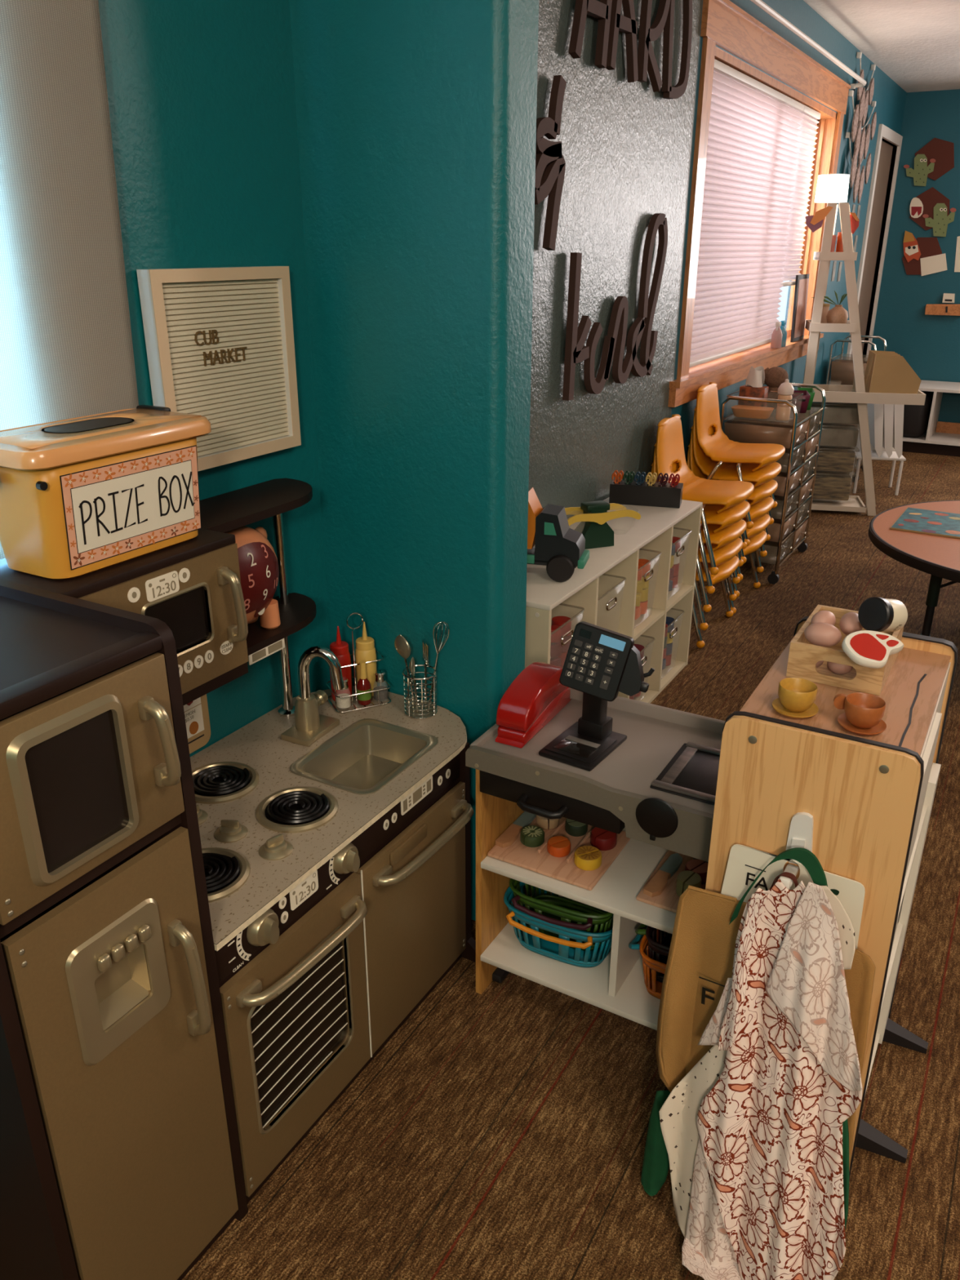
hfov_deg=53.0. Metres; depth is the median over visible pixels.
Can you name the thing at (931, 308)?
wall ledge
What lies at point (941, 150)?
felt hexagon
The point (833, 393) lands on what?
ladder shelf
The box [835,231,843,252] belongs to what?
tin
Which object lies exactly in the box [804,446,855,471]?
storage box
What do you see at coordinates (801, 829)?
wall hook
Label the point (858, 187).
leaf garland
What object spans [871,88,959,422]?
wall
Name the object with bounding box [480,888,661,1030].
shelf
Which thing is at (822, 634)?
egg
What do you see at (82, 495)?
box
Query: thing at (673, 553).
toy piece
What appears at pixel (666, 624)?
toy piece
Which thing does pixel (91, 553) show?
print
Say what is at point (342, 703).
salt shaker
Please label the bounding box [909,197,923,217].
cutout
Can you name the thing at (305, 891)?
print
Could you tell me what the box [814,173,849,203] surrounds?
table lamp
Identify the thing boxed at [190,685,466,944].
countertop
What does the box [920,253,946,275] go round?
photo card
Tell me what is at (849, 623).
egg
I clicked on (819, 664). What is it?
potato
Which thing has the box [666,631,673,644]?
toy piece
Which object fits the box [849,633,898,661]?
print
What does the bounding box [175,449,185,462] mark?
print
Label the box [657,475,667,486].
scissors
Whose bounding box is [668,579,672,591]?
toy piece
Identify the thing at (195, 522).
print
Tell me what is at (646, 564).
toy piece
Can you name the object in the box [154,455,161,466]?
print
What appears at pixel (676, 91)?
letter
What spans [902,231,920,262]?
cutout
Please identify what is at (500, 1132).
floor
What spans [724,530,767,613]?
chair
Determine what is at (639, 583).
toy piece
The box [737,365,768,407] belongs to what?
tissue box
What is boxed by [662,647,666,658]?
toy piece
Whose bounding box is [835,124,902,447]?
door
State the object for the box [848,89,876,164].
leaf garland
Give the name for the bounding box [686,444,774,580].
chair
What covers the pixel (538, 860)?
cutting board
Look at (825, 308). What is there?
canister
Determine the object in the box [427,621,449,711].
whisk
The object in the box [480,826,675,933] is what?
shelf
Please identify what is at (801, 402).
bin
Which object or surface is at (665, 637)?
toy piece
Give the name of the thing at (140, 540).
print
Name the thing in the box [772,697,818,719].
saucer
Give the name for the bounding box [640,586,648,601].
toy piece
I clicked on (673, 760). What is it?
countertop
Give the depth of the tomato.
1.97 m
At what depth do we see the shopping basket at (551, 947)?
1.99 m
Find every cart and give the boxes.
[720,382,826,583]
[816,334,886,481]
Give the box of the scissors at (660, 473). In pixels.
[658,472,668,483]
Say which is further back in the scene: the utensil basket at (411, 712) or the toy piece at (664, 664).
the toy piece at (664, 664)
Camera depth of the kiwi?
1.98 m
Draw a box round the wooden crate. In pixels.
[786,604,903,695]
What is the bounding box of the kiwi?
[520,825,544,847]
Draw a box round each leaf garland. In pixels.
[845,132,871,203]
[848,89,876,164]
[856,51,875,126]
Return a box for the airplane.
[564,500,640,549]
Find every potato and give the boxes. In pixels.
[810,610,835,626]
[816,660,823,667]
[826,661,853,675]
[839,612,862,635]
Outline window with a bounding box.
[667,0,851,407]
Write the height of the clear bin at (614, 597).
0.219 m
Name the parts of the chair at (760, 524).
leg, leg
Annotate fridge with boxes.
[0,578,248,1279]
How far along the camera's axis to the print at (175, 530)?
1.52 m
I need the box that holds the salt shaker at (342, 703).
[336,676,351,708]
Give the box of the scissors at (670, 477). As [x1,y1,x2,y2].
[668,475,679,487]
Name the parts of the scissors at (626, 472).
handle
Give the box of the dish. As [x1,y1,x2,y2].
[731,404,773,418]
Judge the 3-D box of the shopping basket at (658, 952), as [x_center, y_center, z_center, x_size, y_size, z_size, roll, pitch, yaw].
[0.401,0.608,1.943,0.146,0.109,0.190,12,25,27]
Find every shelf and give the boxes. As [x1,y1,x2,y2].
[0,478,312,598]
[182,592,316,705]
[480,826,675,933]
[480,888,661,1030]
[524,497,702,703]
[786,202,925,515]
[864,1033,879,1096]
[880,897,903,1013]
[897,805,927,918]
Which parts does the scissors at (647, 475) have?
handle, handle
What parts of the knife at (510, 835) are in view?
handle, blade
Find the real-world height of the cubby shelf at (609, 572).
0.641 m
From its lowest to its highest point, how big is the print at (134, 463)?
0.016 m
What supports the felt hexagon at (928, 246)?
attached to the wall at (930, 344)
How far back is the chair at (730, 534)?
3.79 m
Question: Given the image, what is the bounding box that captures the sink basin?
[289,718,438,795]
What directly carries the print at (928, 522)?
on the board at (913, 520)
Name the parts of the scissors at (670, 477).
handle, handle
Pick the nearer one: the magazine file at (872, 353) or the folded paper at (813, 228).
the folded paper at (813, 228)
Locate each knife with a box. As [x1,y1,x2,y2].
[495,811,536,848]
[643,853,683,897]
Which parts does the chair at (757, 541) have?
leg, leg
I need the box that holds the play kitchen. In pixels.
[0,478,475,1279]
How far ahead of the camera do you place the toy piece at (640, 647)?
3.35 m
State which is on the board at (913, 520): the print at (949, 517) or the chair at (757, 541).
the print at (949, 517)
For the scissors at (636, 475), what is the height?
0.062 m
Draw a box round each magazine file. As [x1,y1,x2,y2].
[864,350,894,386]
[865,351,897,392]
[866,353,921,393]
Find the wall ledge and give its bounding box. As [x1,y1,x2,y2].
[924,303,959,315]
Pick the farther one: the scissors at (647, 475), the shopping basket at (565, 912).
the scissors at (647, 475)
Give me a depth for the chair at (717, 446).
4.10 m
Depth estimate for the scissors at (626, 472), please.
3.47 m
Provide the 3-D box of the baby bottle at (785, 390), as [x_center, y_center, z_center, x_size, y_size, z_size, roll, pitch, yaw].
[1.396,-1.102,4.415,0.072,0.183,0.071,12,25,27]
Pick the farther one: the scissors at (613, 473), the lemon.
the scissors at (613, 473)
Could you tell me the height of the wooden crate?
0.062 m
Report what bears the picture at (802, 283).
attached to the picture frame at (802, 282)
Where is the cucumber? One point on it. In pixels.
(573, 828)
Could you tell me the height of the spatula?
0.158 m
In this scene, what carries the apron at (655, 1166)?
hanging from the wall hook
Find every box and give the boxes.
[0,404,211,579]
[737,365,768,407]
[803,470,851,500]
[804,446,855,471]
[808,423,858,447]
[809,402,858,424]
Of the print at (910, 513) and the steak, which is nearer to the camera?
the steak
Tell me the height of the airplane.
0.132 m
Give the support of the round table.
on the floor
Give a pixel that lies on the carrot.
(557, 846)
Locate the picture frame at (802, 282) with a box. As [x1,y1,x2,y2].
[790,274,808,342]
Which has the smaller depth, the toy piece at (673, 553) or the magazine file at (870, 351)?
the toy piece at (673, 553)
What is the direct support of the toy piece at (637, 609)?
in the clear bin at (651, 570)
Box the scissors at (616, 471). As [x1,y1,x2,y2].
[613,470,623,480]
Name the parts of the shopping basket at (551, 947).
handle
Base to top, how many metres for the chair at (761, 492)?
0.556 m
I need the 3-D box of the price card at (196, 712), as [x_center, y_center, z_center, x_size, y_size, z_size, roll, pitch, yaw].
[-0.599,0.140,1.815,0.006,0.218,0.224,12,25,27]
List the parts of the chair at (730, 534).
leg, leg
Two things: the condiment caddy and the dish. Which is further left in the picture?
the condiment caddy
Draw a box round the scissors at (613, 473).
[611,472,622,483]
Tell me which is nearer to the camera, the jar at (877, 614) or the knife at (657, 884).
the jar at (877, 614)
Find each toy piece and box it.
[550,642,561,658]
[551,616,571,636]
[551,625,561,642]
[557,650,568,666]
[560,635,570,652]
[633,644,644,658]
[634,605,640,619]
[634,691,641,697]
[635,592,640,606]
[636,580,643,592]
[637,565,643,580]
[638,559,650,575]
[640,574,649,588]
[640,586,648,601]
[640,600,648,614]
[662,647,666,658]
[662,658,666,670]
[663,636,667,648]
[663,653,671,666]
[664,623,667,636]
[665,616,674,632]
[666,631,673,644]
[666,642,672,654]
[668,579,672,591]
[669,568,673,579]
[670,555,674,568]
[670,574,678,588]
[671,542,675,555]
[671,563,679,576]
[672,536,681,551]
[673,551,679,564]
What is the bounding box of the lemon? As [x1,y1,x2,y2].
[573,845,601,871]
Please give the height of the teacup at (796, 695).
0.040 m
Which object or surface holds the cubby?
on the floor
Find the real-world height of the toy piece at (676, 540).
0.042 m
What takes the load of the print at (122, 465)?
on the box at (82, 495)
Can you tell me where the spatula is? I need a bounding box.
[422,639,428,708]
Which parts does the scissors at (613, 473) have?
handle, handle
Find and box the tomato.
[590,826,617,850]
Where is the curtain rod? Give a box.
[750,0,866,88]
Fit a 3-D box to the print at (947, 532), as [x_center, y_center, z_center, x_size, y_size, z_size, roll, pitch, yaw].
[1.850,-0.421,3.763,0.060,0.001,0.055,12,25,27]
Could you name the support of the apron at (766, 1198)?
hanging from the wall hook
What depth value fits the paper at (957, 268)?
7.41 m
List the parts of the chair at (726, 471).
leg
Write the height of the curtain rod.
0.027 m
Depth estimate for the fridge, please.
1.23 m
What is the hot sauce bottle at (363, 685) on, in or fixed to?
in the condiment caddy
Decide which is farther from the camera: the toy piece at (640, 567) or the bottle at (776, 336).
the bottle at (776, 336)
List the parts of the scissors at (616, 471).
handle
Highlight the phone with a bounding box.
[223,525,280,629]
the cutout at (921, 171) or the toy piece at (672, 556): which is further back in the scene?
the cutout at (921, 171)
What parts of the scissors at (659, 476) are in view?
handle, handle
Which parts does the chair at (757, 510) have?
leg, leg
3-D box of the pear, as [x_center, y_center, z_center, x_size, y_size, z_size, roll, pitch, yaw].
[0.397,0.466,1.830,0.046,0.037,0.046,18,28,36]
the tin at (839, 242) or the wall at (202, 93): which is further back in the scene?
the tin at (839, 242)
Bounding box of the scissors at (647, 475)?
[645,474,656,485]
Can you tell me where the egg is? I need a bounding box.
[804,622,841,646]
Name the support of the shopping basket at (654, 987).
on the counter at (658, 787)
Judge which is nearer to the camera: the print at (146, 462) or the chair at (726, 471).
the print at (146, 462)
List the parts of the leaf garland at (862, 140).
cord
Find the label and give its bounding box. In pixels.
[884,598,907,631]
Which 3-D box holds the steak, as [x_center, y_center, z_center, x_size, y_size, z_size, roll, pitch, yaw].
[0.615,0.012,1.520,0.087,0.041,0.072,-18,28,-37]
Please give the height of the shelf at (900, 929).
0.012 m
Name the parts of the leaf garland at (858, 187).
cord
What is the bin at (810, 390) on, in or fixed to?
on the cart at (786, 531)
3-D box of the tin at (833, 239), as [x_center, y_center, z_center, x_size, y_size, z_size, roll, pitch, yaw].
[1.940,-2.194,5.363,0.070,0.109,0.070,12,25,27]
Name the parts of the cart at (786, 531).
frame, drawer, drawer, drawer, drawer, drawer, frame, drawer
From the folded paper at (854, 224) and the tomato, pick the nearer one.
the tomato
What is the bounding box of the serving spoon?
[408,657,418,713]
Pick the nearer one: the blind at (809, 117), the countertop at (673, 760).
the countertop at (673, 760)
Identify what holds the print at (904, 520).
on the board at (913, 520)
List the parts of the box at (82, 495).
lid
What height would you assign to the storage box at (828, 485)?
0.169 m
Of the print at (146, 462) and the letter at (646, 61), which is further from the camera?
the letter at (646, 61)
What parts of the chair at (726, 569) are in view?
leg, leg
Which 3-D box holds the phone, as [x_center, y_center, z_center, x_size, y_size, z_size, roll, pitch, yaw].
[-0.464,-0.111,1.818,0.126,0.211,0.218,11,25,26]
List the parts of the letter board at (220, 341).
felt panel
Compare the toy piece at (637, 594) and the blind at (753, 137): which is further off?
the blind at (753, 137)
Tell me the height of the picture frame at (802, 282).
0.360 m
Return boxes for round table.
[868,500,959,636]
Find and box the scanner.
[495,662,571,748]
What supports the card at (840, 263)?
attached to the wall at (890, 98)
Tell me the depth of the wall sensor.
7.49 m
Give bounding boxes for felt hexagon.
[902,237,942,275]
[909,186,949,230]
[915,137,954,180]
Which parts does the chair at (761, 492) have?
leg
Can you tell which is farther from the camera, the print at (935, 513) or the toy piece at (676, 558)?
the print at (935, 513)
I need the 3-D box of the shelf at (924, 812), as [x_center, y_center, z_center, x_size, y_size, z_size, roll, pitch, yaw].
[0.614,0.325,1.673,0.266,0.012,0.457,12,25,27]
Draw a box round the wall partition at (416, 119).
[289,0,538,920]
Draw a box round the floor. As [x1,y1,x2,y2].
[182,446,959,1279]
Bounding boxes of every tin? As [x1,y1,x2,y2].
[830,235,836,252]
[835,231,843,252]
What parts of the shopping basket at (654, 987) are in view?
handle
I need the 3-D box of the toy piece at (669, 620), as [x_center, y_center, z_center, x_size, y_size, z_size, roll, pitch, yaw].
[0.700,-0.058,3.613,0.055,0.042,0.056,12,25,27]
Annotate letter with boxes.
[568,0,612,68]
[605,0,638,82]
[637,0,670,92]
[662,0,692,98]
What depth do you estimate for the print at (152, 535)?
1.48 m
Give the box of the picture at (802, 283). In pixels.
[794,278,808,337]
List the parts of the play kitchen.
freezer door, handle, burner knob, burner, burner, burner knob, burner knob, burner, control panel, dishwasher door, panel, handle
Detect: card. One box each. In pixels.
[183,693,210,753]
[720,844,865,949]
[831,261,836,281]
[836,262,842,281]
[852,204,855,213]
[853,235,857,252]
[857,204,860,218]
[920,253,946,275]
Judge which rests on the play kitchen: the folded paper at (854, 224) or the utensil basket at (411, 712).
the utensil basket at (411, 712)
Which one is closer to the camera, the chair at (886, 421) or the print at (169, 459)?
the print at (169, 459)
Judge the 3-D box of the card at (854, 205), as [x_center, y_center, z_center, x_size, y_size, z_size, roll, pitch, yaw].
[2.471,-2.820,6.383,0.003,0.120,0.080,12,25,27]
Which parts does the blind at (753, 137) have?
rail, head rail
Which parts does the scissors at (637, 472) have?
handle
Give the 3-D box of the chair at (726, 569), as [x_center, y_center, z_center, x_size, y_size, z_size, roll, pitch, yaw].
[0.879,-0.315,3.993,0.353,0.556,0.432,12,25,27]
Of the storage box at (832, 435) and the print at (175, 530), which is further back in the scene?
the storage box at (832, 435)
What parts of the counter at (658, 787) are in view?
rail, panel, drawer pull, drawer, rail, rail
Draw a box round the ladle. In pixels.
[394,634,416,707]
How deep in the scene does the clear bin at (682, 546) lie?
3.41 m
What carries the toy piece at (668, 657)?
in the clear bin at (675, 628)
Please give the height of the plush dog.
0.204 m
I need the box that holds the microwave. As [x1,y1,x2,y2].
[79,542,248,694]
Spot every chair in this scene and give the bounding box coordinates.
[651,462,746,612]
[653,443,750,593]
[655,413,754,574]
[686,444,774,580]
[686,461,770,597]
[689,425,777,563]
[692,406,781,546]
[692,555,739,648]
[693,537,742,630]
[695,382,785,528]
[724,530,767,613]
[848,403,906,495]
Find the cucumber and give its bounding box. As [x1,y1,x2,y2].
[564,818,587,836]
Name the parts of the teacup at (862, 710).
disc handle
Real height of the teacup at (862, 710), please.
0.040 m
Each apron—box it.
[640,847,848,1229]
[655,885,875,1171]
[658,885,855,1237]
[681,878,862,1279]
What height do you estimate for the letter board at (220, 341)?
0.342 m
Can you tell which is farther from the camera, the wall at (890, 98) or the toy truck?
the wall at (890, 98)
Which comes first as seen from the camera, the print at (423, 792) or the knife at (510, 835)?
the print at (423, 792)
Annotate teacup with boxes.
[777,677,817,712]
[833,692,885,728]
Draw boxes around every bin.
[560,629,573,645]
[605,596,617,610]
[640,655,647,666]
[644,568,653,582]
[669,626,677,639]
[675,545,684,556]
[791,390,810,413]
[797,387,814,409]
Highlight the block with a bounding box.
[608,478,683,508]
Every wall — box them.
[97,0,702,756]
[671,0,906,469]
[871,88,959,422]
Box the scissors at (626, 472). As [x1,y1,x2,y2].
[624,471,635,481]
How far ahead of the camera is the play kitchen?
1.41 m
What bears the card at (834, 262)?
attached to the wall at (890, 98)
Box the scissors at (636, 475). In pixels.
[634,474,644,484]
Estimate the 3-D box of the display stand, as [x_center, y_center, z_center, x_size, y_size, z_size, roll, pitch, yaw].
[0.644,0.460,1.711,0.372,0.854,0.486,12,25,27]
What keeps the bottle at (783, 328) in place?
on the window
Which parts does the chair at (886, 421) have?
rack leg, rack leg, rack leg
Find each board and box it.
[136,266,301,471]
[487,816,631,890]
[635,849,706,913]
[889,507,959,538]
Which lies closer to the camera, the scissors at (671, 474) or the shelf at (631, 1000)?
the shelf at (631, 1000)
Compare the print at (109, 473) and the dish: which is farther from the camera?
the dish
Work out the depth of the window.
4.24 m
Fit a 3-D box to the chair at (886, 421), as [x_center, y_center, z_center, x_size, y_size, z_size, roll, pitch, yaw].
[2.605,-1.300,6.269,0.300,0.660,0.260,5,23,11]
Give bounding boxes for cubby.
[902,380,959,457]
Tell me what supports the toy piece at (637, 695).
in the clear bin at (645, 657)
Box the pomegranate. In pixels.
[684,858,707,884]
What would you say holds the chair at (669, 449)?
on the chair at (732, 515)
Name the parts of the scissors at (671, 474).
handle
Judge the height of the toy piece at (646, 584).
0.042 m
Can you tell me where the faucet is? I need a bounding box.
[280,645,344,746]
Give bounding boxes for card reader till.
[538,621,654,771]
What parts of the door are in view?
panel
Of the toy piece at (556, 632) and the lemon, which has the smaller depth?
the lemon
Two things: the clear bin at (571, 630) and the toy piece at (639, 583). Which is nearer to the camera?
the clear bin at (571, 630)
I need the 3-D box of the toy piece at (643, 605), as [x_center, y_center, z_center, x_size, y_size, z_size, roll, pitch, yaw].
[0.545,-0.117,3.297,0.056,0.042,0.055,12,25,27]
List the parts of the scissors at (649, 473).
handle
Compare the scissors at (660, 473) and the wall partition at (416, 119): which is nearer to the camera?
the wall partition at (416, 119)
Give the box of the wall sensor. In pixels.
[942,293,955,302]
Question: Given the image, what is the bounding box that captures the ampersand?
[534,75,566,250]
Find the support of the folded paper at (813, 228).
hanging from the ladder shelf at (833, 393)
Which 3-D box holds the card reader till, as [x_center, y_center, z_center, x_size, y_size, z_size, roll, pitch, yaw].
[0.226,0.099,1.819,0.172,0.252,0.158,15,26,31]
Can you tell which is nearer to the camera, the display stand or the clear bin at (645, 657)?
the display stand
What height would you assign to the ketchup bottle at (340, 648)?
0.173 m
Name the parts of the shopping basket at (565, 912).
handle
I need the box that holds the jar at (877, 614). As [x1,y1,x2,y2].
[857,596,907,631]
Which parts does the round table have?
leg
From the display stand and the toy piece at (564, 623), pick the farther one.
the toy piece at (564, 623)
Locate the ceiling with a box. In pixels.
[803,0,959,92]
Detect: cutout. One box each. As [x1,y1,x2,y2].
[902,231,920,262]
[903,154,935,186]
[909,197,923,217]
[922,203,955,236]
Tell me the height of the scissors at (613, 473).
0.062 m
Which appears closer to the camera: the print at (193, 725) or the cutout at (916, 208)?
the print at (193, 725)
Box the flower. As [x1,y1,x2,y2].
[950,208,955,212]
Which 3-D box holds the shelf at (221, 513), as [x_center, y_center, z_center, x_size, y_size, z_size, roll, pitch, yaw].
[-0.495,-0.191,1.655,0.219,0.016,0.713,12,25,27]
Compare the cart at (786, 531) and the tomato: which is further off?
the cart at (786, 531)
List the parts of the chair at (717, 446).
leg, leg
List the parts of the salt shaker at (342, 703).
lid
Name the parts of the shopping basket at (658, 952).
handle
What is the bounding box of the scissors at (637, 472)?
[635,471,645,482]
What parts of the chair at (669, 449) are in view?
leg, leg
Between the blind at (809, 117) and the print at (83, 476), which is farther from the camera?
the blind at (809, 117)
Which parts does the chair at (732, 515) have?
leg, leg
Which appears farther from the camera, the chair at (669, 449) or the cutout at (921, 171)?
the cutout at (921, 171)
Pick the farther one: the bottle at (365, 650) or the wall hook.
the bottle at (365, 650)
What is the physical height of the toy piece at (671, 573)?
0.040 m
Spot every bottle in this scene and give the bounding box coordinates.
[329,626,352,701]
[355,621,377,696]
[356,660,371,705]
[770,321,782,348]
[775,378,794,420]
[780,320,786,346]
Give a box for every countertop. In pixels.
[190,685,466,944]
[480,697,722,813]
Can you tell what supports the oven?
in the play kitchen
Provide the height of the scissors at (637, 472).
0.062 m
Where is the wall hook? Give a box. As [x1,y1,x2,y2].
[769,812,813,889]
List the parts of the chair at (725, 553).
leg, leg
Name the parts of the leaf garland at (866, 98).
cord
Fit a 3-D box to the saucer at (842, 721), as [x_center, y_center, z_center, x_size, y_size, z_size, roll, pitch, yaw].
[0.573,0.127,1.446,0.069,0.008,0.069,12,25,27]
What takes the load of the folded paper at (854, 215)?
attached to the ladder shelf at (833, 393)
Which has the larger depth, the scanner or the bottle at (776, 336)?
the bottle at (776, 336)
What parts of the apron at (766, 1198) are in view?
turned panel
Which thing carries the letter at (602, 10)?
attached to the wall at (202, 93)
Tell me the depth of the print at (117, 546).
1.42 m
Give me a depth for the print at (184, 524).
1.53 m
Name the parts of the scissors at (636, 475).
handle, handle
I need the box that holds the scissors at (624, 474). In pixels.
[622,473,633,484]
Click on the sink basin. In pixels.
(363, 756)
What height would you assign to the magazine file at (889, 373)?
0.249 m
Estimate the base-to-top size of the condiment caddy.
0.210 m
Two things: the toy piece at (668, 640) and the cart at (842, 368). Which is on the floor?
the cart at (842, 368)
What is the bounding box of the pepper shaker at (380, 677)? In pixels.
[373,670,387,701]
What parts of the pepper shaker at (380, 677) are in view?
lid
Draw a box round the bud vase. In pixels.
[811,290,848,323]
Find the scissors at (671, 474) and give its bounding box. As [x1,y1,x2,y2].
[669,473,679,484]
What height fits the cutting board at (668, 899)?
0.018 m
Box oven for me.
[219,842,370,1196]
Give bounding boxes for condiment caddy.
[324,612,391,712]
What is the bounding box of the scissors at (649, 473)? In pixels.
[647,471,657,483]
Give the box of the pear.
[675,870,702,897]
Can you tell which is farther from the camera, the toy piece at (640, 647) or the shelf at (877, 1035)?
the toy piece at (640, 647)
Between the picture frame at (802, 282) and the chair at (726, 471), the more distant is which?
the picture frame at (802, 282)
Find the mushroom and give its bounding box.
[536,814,559,829]
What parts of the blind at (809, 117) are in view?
rail, head rail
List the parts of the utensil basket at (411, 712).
plate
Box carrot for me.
[546,835,570,857]
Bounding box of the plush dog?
[764,366,788,408]
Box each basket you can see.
[402,664,437,719]
[503,881,613,967]
[509,878,613,951]
[628,925,666,999]
[635,923,672,982]
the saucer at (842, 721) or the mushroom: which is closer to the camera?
the saucer at (842, 721)
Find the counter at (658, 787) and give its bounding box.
[465,688,725,1030]
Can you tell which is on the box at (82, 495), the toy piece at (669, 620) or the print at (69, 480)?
the print at (69, 480)
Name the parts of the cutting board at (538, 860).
rail, rail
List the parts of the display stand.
panel, panel, rail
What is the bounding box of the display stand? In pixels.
[705,616,957,1180]
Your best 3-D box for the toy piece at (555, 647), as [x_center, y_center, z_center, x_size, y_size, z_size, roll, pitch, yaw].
[0.198,0.026,2.704,0.051,0.040,0.041,-15,27,-32]
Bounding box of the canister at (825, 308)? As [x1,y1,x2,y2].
[820,303,830,323]
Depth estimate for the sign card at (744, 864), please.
1.48 m
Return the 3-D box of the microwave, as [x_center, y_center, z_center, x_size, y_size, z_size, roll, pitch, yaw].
[-0.564,-0.008,1.544,0.256,0.242,0.345,12,25,27]
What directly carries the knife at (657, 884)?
on the cutting board at (668, 899)
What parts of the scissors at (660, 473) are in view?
handle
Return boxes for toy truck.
[527,487,589,582]
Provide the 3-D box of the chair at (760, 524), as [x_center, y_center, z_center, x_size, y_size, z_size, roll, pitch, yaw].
[1.106,-0.532,4.317,0.353,0.556,0.432,12,25,27]
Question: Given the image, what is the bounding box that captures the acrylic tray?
[726,390,804,401]
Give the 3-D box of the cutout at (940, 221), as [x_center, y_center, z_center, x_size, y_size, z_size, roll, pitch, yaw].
[3.512,-3.219,7.386,0.231,0.237,0.008,12,25,27]
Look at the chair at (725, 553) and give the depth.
3.83 m
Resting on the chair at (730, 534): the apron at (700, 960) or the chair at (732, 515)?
the chair at (732, 515)
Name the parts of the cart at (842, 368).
drawer, drawer, frame, frame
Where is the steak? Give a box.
[841,630,903,668]
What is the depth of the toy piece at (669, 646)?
3.63 m
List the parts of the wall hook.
strap apron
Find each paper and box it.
[805,215,823,232]
[810,205,832,225]
[849,212,859,221]
[849,212,859,234]
[954,235,959,271]
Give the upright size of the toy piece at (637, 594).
0.040 m
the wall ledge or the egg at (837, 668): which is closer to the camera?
the egg at (837, 668)
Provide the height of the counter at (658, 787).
0.618 m
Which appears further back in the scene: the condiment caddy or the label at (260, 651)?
the condiment caddy
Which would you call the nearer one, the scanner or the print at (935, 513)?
the scanner
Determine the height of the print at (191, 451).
0.016 m
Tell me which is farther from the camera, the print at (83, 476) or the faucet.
the faucet
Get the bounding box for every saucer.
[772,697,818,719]
[837,713,886,735]
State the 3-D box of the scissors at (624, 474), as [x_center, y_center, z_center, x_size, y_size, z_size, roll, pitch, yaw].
[0.528,-0.564,3.440,0.037,0.062,0.006,6,23,15]
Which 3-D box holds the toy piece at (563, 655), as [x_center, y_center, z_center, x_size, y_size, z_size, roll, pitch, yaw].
[0.231,0.046,2.776,0.055,0.042,0.056,12,25,27]
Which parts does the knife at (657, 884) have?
handle, blade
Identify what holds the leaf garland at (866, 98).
hanging from the wall at (890, 98)
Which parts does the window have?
sill, sash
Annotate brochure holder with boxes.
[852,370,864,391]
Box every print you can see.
[63,474,75,488]
[73,552,84,565]
[79,471,88,482]
[87,549,96,559]
[92,468,101,479]
[100,545,108,555]
[104,467,115,479]
[111,541,122,554]
[118,462,126,472]
[124,538,133,548]
[130,459,138,470]
[137,537,144,546]
[141,457,151,470]
[147,531,157,543]
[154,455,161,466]
[160,528,167,537]
[165,455,173,465]
[171,526,178,536]
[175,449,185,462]
[180,520,189,531]
[187,448,195,457]
[189,720,198,734]
[192,520,199,528]
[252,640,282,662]
[292,872,315,904]
[403,778,431,812]
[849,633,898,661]
[903,519,919,522]
[909,512,921,515]
[921,528,936,533]
[927,521,942,524]
[934,512,948,515]
[945,530,959,534]
[948,516,959,519]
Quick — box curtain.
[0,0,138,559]
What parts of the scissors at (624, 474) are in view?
handle, handle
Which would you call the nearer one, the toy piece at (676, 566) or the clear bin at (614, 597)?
the clear bin at (614, 597)
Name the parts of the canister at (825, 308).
lid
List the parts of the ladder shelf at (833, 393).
upright leg, upright leg, shelf, slanted leg, slanted leg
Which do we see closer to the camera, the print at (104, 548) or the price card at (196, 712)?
the print at (104, 548)
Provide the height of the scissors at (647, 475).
0.062 m
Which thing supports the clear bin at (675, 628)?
in the cubby shelf at (609, 572)
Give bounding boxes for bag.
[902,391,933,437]
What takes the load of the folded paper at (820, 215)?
hanging from the ladder shelf at (833, 393)
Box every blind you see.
[689,58,804,367]
[780,105,820,286]

